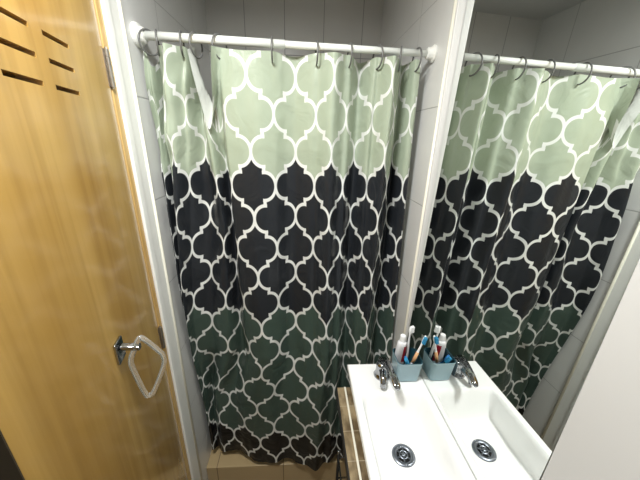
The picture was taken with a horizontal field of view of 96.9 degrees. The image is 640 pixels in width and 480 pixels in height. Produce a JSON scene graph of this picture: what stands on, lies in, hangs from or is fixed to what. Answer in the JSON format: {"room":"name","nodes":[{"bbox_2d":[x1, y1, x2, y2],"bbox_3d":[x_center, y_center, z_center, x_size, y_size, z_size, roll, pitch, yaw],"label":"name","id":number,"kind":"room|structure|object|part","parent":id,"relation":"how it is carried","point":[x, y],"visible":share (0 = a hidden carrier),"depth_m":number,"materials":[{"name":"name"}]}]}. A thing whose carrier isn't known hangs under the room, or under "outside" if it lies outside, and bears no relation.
{"room":"bathroom","nodes":[
{"label":"bathroom","id":0,"kind":"room"},
{"bbox_2d":[121,0,212,479],"bbox_3d":[-0.595,0.070,1.335,0.100,2.332,0.761,0,20,-4],"label":"wall","id":1,"kind":"structure","parent":0,"point":[187,16],"depth_m":0.98,"materials":[{"name":"grey tile"}]},
{"bbox_2d":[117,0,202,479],"bbox_3d":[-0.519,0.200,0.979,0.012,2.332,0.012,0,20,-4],"label":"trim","id":2,"kind":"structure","parent":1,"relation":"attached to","point":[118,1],"depth_m":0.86,"materials":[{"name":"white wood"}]},
{"bbox_2d":[130,21,437,62],"bbox_3d":[-0.084,-0.558,0.805,0.841,0.062,0.060,0,20,-4],"label":"shower rod","id":3,"kind":"object","parent":1,"relation":"attached to","point":[430,53],"visible":0.97,"depth_m":0.79,"materials":[{"name":"white metal"}]},
{"bbox_2d":[137,28,159,55],"bbox_3d":[-0.473,-0.547,0.785,0.005,0.065,0.065,11,22,23],"label":"curtain ring","id":4,"kind":"object","parent":3,"relation":"hanging from","point":[142,29],"visible":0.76,"depth_m":0.77,"materials":[{"name":"grey plastic"}]},
{"bbox_2d":[154,29,159,55],"bbox_3d":[-0.451,-0.546,0.786,0.005,0.065,0.065,-7,21,-22],"label":"curtain ring","id":5,"kind":"object","parent":3,"relation":"hanging from","point":[155,30],"visible":0.85,"depth_m":0.76,"materials":[{"name":"grey plastic"}]},
{"bbox_2d":[179,30,184,57],"bbox_3d":[-0.385,-0.545,0.791,0.006,0.065,0.065,-3,20,-14],"label":"curtain ring","id":6,"kind":"object","parent":3,"relation":"hanging from","point":[180,32],"visible":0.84,"depth_m":0.77,"materials":[{"name":"grey plastic"}]},
{"bbox_2d":[188,31,202,58],"bbox_3d":[-0.347,-0.545,0.793,0.005,0.065,0.065,5,20,9],"label":"curtain ring","id":7,"kind":"object","parent":3,"relation":"hanging from","point":[191,32],"visible":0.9,"depth_m":0.78,"materials":[{"name":"grey metal"}]},
{"bbox_2d":[211,33,227,59],"bbox_3d":[-0.282,-0.543,0.798,0.005,0.065,0.065,9,21,21],"label":"curtain ring","id":8,"kind":"object","parent":3,"relation":"hanging from","point":[214,34],"visible":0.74,"depth_m":0.77,"materials":[{"name":"grey metal"}]},
{"bbox_2d":[143,43,420,470],"bbox_3d":[-0.114,0.267,1.109,0.838,1.721,0.192,3,20,3],"label":"shower curtain","id":9,"kind":"object","parent":8,"relation":"hanging from","point":[286,192],"visible":0.91,"depth_m":0.99,"materials":[{"name":"fabric"}]},
{"bbox_2d":[271,36,272,62],"bbox_3d":[-0.137,-0.541,0.808,0.005,0.065,0.065,-1,20,-7],"label":"curtain ring","id":10,"kind":"object","parent":3,"relation":"hanging from","point":[271,36],"visible":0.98,"depth_m":0.78,"materials":[{"name":"grey metal"}]},
{"bbox_2d":[315,40,318,66],"bbox_3d":[-0.010,-0.537,0.817,0.005,0.065,0.065,-1,20,-7],"label":"curtain ring","id":11,"kind":"object","parent":3,"relation":"hanging from","point":[317,50],"visible":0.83,"depth_m":0.79,"materials":[{"name":"grey metal"}]},
{"bbox_2d":[347,42,352,67],"bbox_3d":[0.086,-0.536,0.824,0.005,0.065,0.065,-1,20,-7],"label":"curtain ring","id":12,"kind":"object","parent":3,"relation":"hanging from","point":[350,43],"visible":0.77,"depth_m":0.80,"materials":[{"name":"grey metal"}]},
{"bbox_2d":[372,44,383,69],"bbox_3d":[0.169,-0.534,0.830,0.005,0.065,0.065,-5,21,-17],"label":"curtain ring","id":13,"kind":"object","parent":3,"relation":"hanging from","point":[380,45],"visible":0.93,"depth_m":0.81,"materials":[{"name":"grey metal"}]},
{"bbox_2d":[398,46,402,70],"bbox_3d":[0.236,-0.533,0.834,0.005,0.065,0.065,6,20,13],"label":"curtain ring","id":14,"kind":"object","parent":3,"relation":"hanging from","point":[401,46],"visible":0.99,"depth_m":0.81,"materials":[{"name":"grey plastic"}]},
{"bbox_2d":[412,47,421,71],"bbox_3d":[0.286,-0.532,0.838,0.005,0.065,0.065,-1,20,-7],"label":"curtain ring","id":15,"kind":"object","parent":3,"relation":"hanging from","point":[420,48],"visible":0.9,"depth_m":0.82,"materials":[{"name":"grey plastic"}]},
{"bbox_2d":[206,446,346,479],"bbox_3d":[-0.139,1.176,1.487,0.842,0.175,0.110,0,20,-4],"label":"shower curb","id":16,"kind":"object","parent":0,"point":[234,464],"depth_m":1.42,"materials":[{"name":"beige tile"}]},
{"bbox_2d":[205,0,383,65],"bbox_3d":[-0.150,-0.073,1.770,1.042,2.332,0.100,0,20,-4],"label":"wall","id":17,"kind":"structure","parent":0,"point":[358,22],"depth_m":1.36,"materials":[{"name":"grey tile"}]},
{"bbox_2d":[379,0,453,363],"bbox_3d":[0.368,0.083,1.380,0.144,2.332,0.799,0,20,-4],"label":"wall","id":18,"kind":"structure","parent":0,"point":[410,24],"depth_m":0.95,"materials":[{"name":"grey tile"}]},
{"bbox_2d":[403,0,467,339],"bbox_3d":[0.341,0.218,1.000,0.046,2.332,0.012,0,20,-4],"label":"trim","id":19,"kind":"structure","parent":18,"relation":"attached to","point":[461,5],"depth_m":0.80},
{"bbox_2d":[541,259,639,479],"bbox_3d":[0.414,0.583,-0.009,0.028,2.332,1.038,0,20,-4],"label":"wall panel","id":20,"kind":"object","parent":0,"point":[599,439],"depth_m":0.37,"materials":[{"name":"white paint"}]},
{"bbox_3d":[0.461,0.489,0.257,0.100,2.332,1.596,0,20,-4],"label":"wall","id":21,"kind":"structure","parent":0,"visible":0},
{"bbox_2d":[336,387,368,479],"bbox_3d":[0.222,0.675,0.748,0.311,0.197,0.521,0,20,-4],"label":"cabinet","id":22,"kind":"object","parent":21,"relation":"attached to","point":[355,464],"depth_m":0.80,"materials":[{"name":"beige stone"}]},
{"bbox_2d":[347,364,475,479],"bbox_3d":[0.228,0.551,0.756,0.244,0.098,0.495,0,20,-4],"label":"washbasin","id":23,"kind":"object","parent":22,"relation":"in","point":[404,434],"visible":0.88,"depth_m":0.80,"materials":[{"name":"white ceramic"}]},
{"bbox_2d":[374,357,400,390],"bbox_3d":[0.203,0.419,0.872,0.052,0.071,0.130,0,20,-4],"label":"faucet","id":24,"kind":"object","parent":23,"relation":"on","point":[384,370],"visible":1,"depth_m":0.87,"materials":[{"name":"silver metal"}]},
{"bbox_2d":[374,359,389,380],"bbox_3d":[0.201,0.412,0.910,0.052,0.057,0.052,0,20,-4],"label":"tap","id":25,"kind":"object","parent":24,"relation":"on","point":[381,364],"depth_m":0.89,"materials":[{"name":"silver metal"}]},
{"bbox_3d":[0.195,0.425,0.881,0.024,0.037,0.069,5,20,10],"label":"spout","id":26,"kind":"part","parent":24,"relation":"part of","materials":[{"name":"silver metal"}]},
{"bbox_2d":[392,348,422,381],"bbox_3d":[0.277,0.404,0.914,0.082,0.074,0.075,0,20,-4],"label":"tumbler","id":27,"kind":"object","parent":23,"relation":"on","point":[404,372],"visible":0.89,"depth_m":0.89,"materials":[{"name":"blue plastic"}]},
{"bbox_2d":[395,334,406,363],"bbox_3d":[0.263,0.363,0.924,0.032,0.125,0.028,-15,26,-39],"label":"toothpaste tube","id":28,"kind":"object","parent":27,"relation":"in","point":[400,350],"visible":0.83,"depth_m":0.91,"materials":[{"name":"white plastic"}]},
{"bbox_2d":[405,326,414,363],"bbox_3d":[0.288,0.347,0.922,0.018,0.158,0.013,-6,21,-21],"label":"toothbrush","id":29,"kind":"object","parent":27,"relation":"in","point":[412,328],"visible":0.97,"depth_m":0.91,"materials":[{"name":"white plastic"}]},
{"bbox_2d":[410,335,427,363],"bbox_3d":[0.300,0.365,0.885,0.049,0.152,0.019,0,20,-4],"label":"toothbrush","id":30,"kind":"object","parent":27,"relation":"in","point":[424,339],"visible":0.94,"depth_m":0.88,"materials":[{"name":"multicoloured plastic"}]},
{"bbox_2d":[406,0,639,479],"bbox_3d":[0.376,-0.143,0.573,0.033,1.341,0.546,0,20,-5],"label":"wall mirror","id":31,"kind":"object","parent":21,"relation":"attached to","point":[531,251],"visible":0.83,"depth_m":0.51,"materials":[{"name":"clear glass"}]},
{"bbox_3d":[-0.091,1.477,1.058,1.086,0.100,2.495,0,20,-4],"label":"floor","id":32,"kind":"structure","parent":0,"visible":0},
{"bbox_2d":[335,450,346,479],"bbox_3d":[0.182,1.126,1.156,0.227,0.508,0.199,0,20,-4],"label":"metal rack","id":33,"kind":"object","parent":32,"relation":"on","point":[338,469],"visible":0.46,"depth_m":1.16,"materials":[{"name":"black metal"}]},
{"bbox_3d":[0.070,1.098,1.237,0.012,0.499,0.012,0,20,-4],"label":"post","id":34,"kind":"part","parent":33,"relation":"part of","materials":[{"name":"black metal"}]},
{"bbox_3d":[0.081,0.928,1.078,0.007,0.007,0.185,0,20,-4],"label":"rail","id":35,"kind":"part","parent":33,"relation":"part of","materials":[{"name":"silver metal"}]},
{"bbox_3d":[-0.521,0.491,0.171,0.100,2.332,1.550,0,20,-4],"label":"wall","id":36,"kind":"structure","parent":0,"visible":0},
{"bbox_2d":[0,0,187,479],"bbox_3d":[-0.452,0.479,0.685,0.042,1.990,0.563,-4,21,-15],"label":"door","id":37,"kind":"structure","parent":36,"relation":"in","point":[74,278],"depth_m":0.46,"materials":[{"name":"brown wood"}]},
{"bbox_2d":[113,335,166,397],"bbox_3d":[-0.392,0.286,0.635,0.084,0.171,0.036,-5,21,-17],"label":"towel ring","id":38,"kind":"object","parent":37,"relation":"attached to","point":[119,348],"visible":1,"depth_m":0.62,"materials":[{"name":"silver metal"}]},
{"bbox_3d":[-0.427,0.235,0.604,0.006,0.050,0.036,-4,21,-16],"label":"mounting plate","id":39,"kind":"part","parent":38,"relation":"part of","materials":[{"name":"silver metal"}]},
{"bbox_3d":[-0.406,0.229,0.608,0.037,0.018,0.016,-4,21,-16],"label":"bracket arm","id":40,"kind":"part","parent":38,"relation":"part of","materials":[{"name":"silver metal"}]},
{"bbox_2d":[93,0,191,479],"bbox_3d":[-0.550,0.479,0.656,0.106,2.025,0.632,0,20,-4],"label":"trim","id":41,"kind":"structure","parent":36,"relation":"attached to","point":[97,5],"depth_m":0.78,"materials":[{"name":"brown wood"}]},
{"bbox_2d":[100,0,200,479],"bbox_3d":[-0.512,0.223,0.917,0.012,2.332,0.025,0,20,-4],"label":"trim","id":42,"kind":"structure","parent":36,"relation":"attached to","point":[105,5],"depth_m":0.80,"materials":[{"name":"white wood"}]}
]}

